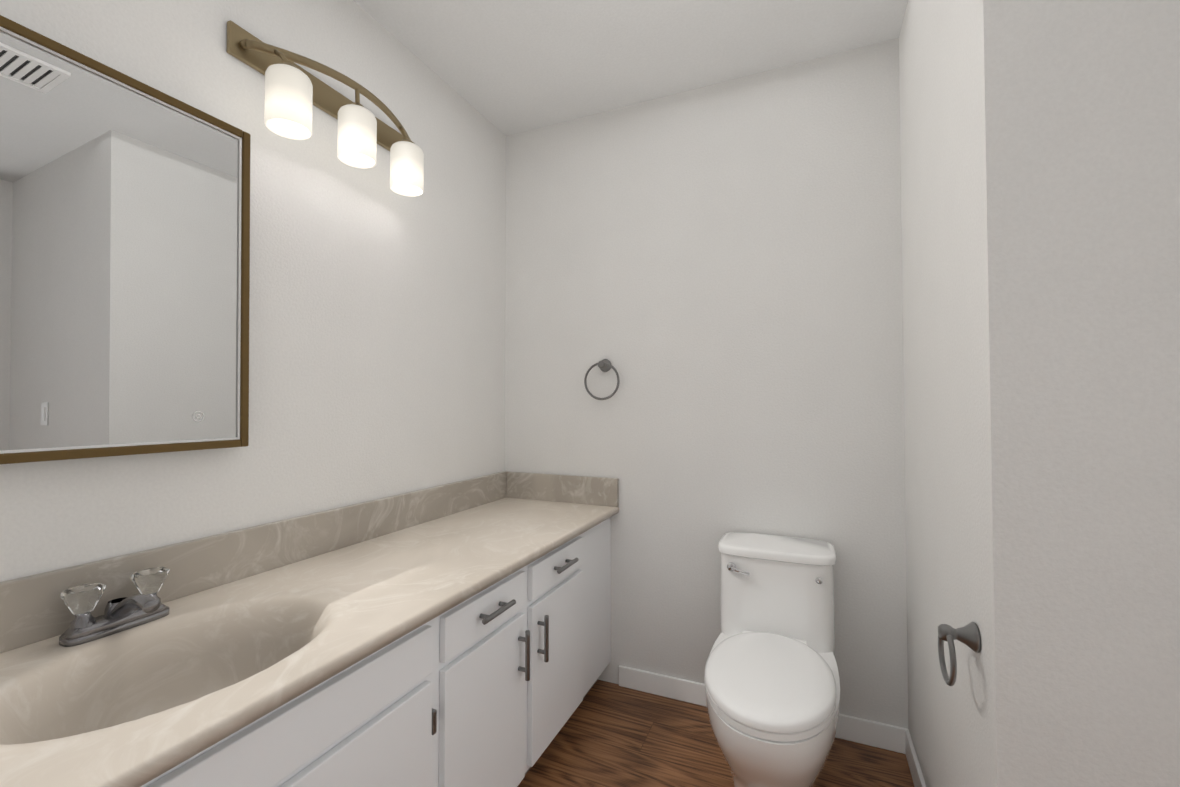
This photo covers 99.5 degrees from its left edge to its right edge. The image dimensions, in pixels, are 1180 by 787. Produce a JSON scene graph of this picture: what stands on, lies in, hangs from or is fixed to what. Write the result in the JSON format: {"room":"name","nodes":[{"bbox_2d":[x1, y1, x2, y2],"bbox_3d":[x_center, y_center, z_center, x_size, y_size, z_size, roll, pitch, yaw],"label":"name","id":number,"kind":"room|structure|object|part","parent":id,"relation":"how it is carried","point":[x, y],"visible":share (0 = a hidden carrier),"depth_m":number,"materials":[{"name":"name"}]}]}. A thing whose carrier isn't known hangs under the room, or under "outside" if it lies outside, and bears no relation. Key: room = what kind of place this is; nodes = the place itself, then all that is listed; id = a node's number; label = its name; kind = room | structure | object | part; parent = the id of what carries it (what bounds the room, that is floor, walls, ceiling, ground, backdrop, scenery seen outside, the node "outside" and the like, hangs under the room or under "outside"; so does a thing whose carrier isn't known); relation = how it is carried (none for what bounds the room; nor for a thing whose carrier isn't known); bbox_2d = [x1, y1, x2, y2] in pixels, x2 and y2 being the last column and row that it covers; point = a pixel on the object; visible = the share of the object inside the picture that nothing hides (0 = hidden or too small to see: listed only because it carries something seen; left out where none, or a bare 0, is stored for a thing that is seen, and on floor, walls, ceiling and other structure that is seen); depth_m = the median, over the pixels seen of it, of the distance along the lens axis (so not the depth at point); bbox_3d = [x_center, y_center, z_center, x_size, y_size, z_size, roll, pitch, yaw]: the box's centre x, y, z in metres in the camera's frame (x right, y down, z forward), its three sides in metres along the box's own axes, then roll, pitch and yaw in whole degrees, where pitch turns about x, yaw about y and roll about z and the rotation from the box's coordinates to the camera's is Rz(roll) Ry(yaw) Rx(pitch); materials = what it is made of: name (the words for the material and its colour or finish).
{"room":"bathroom","nodes":[
{"label":"bathroom","id":0,"kind":"room"},
{"bbox_2d":[0,0,505,581],"bbox_3d":[-1.081,-0.031,0.894,0.100,2.440,3.400,-1,-1,23],"label":"wall","id":1,"kind":"structure","parent":0,"point":[376,338],"depth_m":1.46,"materials":[{"name":"paint"}]},
{"bbox_2d":[0,15,250,463],"bbox_3d":[-1.038,-0.266,0.798,0.021,0.770,0.947,-1,-2,25],"label":"mirror","id":2,"kind":"object","parent":1,"relation":"attached to","point":[124,257],"visible":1,"depth_m":0.99,"materials":[{"name":"clear glass"}]},
{"bbox_2d":[0,471,618,652],"bbox_3d":[-0.575,0.396,1.209,0.565,0.119,2.198,-1,-1,23],"label":"backsplash","id":3,"kind":"structure","parent":1,"relation":"attached to","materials":[{"name":"stone"}]},
{"bbox_2d":[226,20,423,196],"bbox_3d":[-0.689,-0.779,1.474,0.168,0.254,0.625,-1,-1,23],"label":"sconce","id":4,"kind":"object","parent":1,"relation":"attached to","point":[294,92],"visible":1,"depth_m":1.39,"materials":[{"name":"white glass"}]},
{"bbox_3d":[-0.751,-0.728,1.247,0.102,0.142,0.102,-1,-1,23],"label":"lamp shade","id":5,"kind":"part","parent":4,"relation":"part of","materials":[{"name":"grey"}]},
{"bbox_3d":[-0.669,-0.740,1.437,0.102,0.142,0.102,-1,-1,23],"label":"lamp shade","id":6,"kind":"part","parent":4,"relation":"part of","materials":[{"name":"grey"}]},
{"bbox_3d":[-0.591,-0.727,1.615,0.102,0.142,0.102,-1,-1,23],"label":"lamp shade","id":7,"kind":"part","parent":4,"relation":"part of","materials":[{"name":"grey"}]},
{"bbox_2d":[353,0,907,135],"bbox_3d":[0.194,-1.313,0.369,2.880,0.100,3.400,-1,-1,23],"label":"ceiling","id":8,"kind":"structure","parent":0,"point":[508,67],"depth_m":1.75,"materials":[{"name":"paint"}]},
{"bbox_2d":[505,38,908,728],"bbox_3d":[0.356,-0.004,2.069,1.600,2.440,0.100,-1,-1,23],"label":"wall","id":9,"kind":"structure","parent":0,"point":[713,274],"depth_m":1.95,"materials":[{"name":"paint"}]},
{"bbox_2d":[584,359,619,399],"bbox_3d":[0.055,-0.060,2.112,0.160,0.177,0.059,-1,-1,23],"label":"towel ring","id":10,"kind":"object","parent":9,"relation":"attached to","point":[604,365],"visible":0.96,"depth_m":2.10,"materials":[{"name":"silver metal"}]},
{"bbox_2d":[619,665,908,753],"bbox_3d":[0.594,1.171,1.878,1.032,0.082,0.012,-1,-1,23],"label":"baseboard","id":11,"kind":"structure","parent":9,"relation":"attached to","point":[873,733],"depth_m":1.94,"materials":[{"name":"white wood"}]},
{"bbox_2d":[517,680,914,786],"bbox_3d":[0.194,1.227,0.312,2.880,0.100,3.400,-1,-1,23],"label":"floor","id":12,"kind":"structure","parent":0,"point":[609,734],"depth_m":1.68,"materials":[{"name":"brown wood"}]},
{"bbox_2d":[0,471,618,786],"bbox_3d":[-0.568,0.766,1.198,0.581,0.860,2.198,-1,-1,23],"label":"bathroom vanity","id":13,"kind":"object","parent":12,"relation":"on","point":[456,634],"visible":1,"depth_m":1.05,"materials":[{"name":"white wood"}]},
{"bbox_2d":[59,567,169,646],"bbox_3d":[-0.864,0.402,0.941,0.144,0.092,0.158,-1,-1,23],"label":"faucet","id":14,"kind":"object","parent":13,"relation":"on","point":[125,619],"depth_m":0.93,"materials":[{"name":"silver metal"}]},
{"bbox_2d":[705,532,839,786],"bbox_3d":[0.545,0.860,1.501,0.378,0.686,0.735,-1,-1,23],"label":"toilet","id":15,"kind":"object","parent":12,"relation":"on","point":[772,688],"visible":1,"depth_m":1.43,"materials":[{"name":"white ceramic"}]},
{"bbox_3d":[0.499,0.789,1.395,0.338,0.051,0.498,-1,-1,23],"label":"seat","id":16,"kind":"part","parent":15,"relation":"part of","materials":[{"name":"white plastic"}]},
{"bbox_3d":[0.598,0.589,1.632,0.294,0.034,0.028,-1,-1,23],"label":"lever","id":17,"kind":"part","parent":15,"relation":"part of","materials":[{"name":"silver metal"}]},
{"bbox_2d":[905,730,925,786],"bbox_3d":[0.888,1.157,1.273,0.012,0.082,0.864,-1,-1,23],"label":"baseboard","id":18,"kind":"structure","parent":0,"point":[915,768],"depth_m":1.55,"materials":[{"name":"white wood"}]},
{"bbox_2d":[899,0,1179,786],"bbox_3d":[1.457,-0.026,1.114,1.180,2.440,0.976,-1,-1,23],"label":"wall block","id":19,"kind":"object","parent":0,"point":[1040,177],"visible":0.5,"depth_m":0.87,"materials":[{"name":"paint"}]},
{"bbox_2d":[938,622,980,685],"bbox_3d":[0.731,0.515,0.995,0.063,0.127,0.110,-1,-1,23],"label":"towel ring","id":20,"kind":"object","parent":19,"relation":"attached to","point":[968,635],"visible":1,"depth_m":0.98,"materials":[{"name":"silver metal"}]}
]}

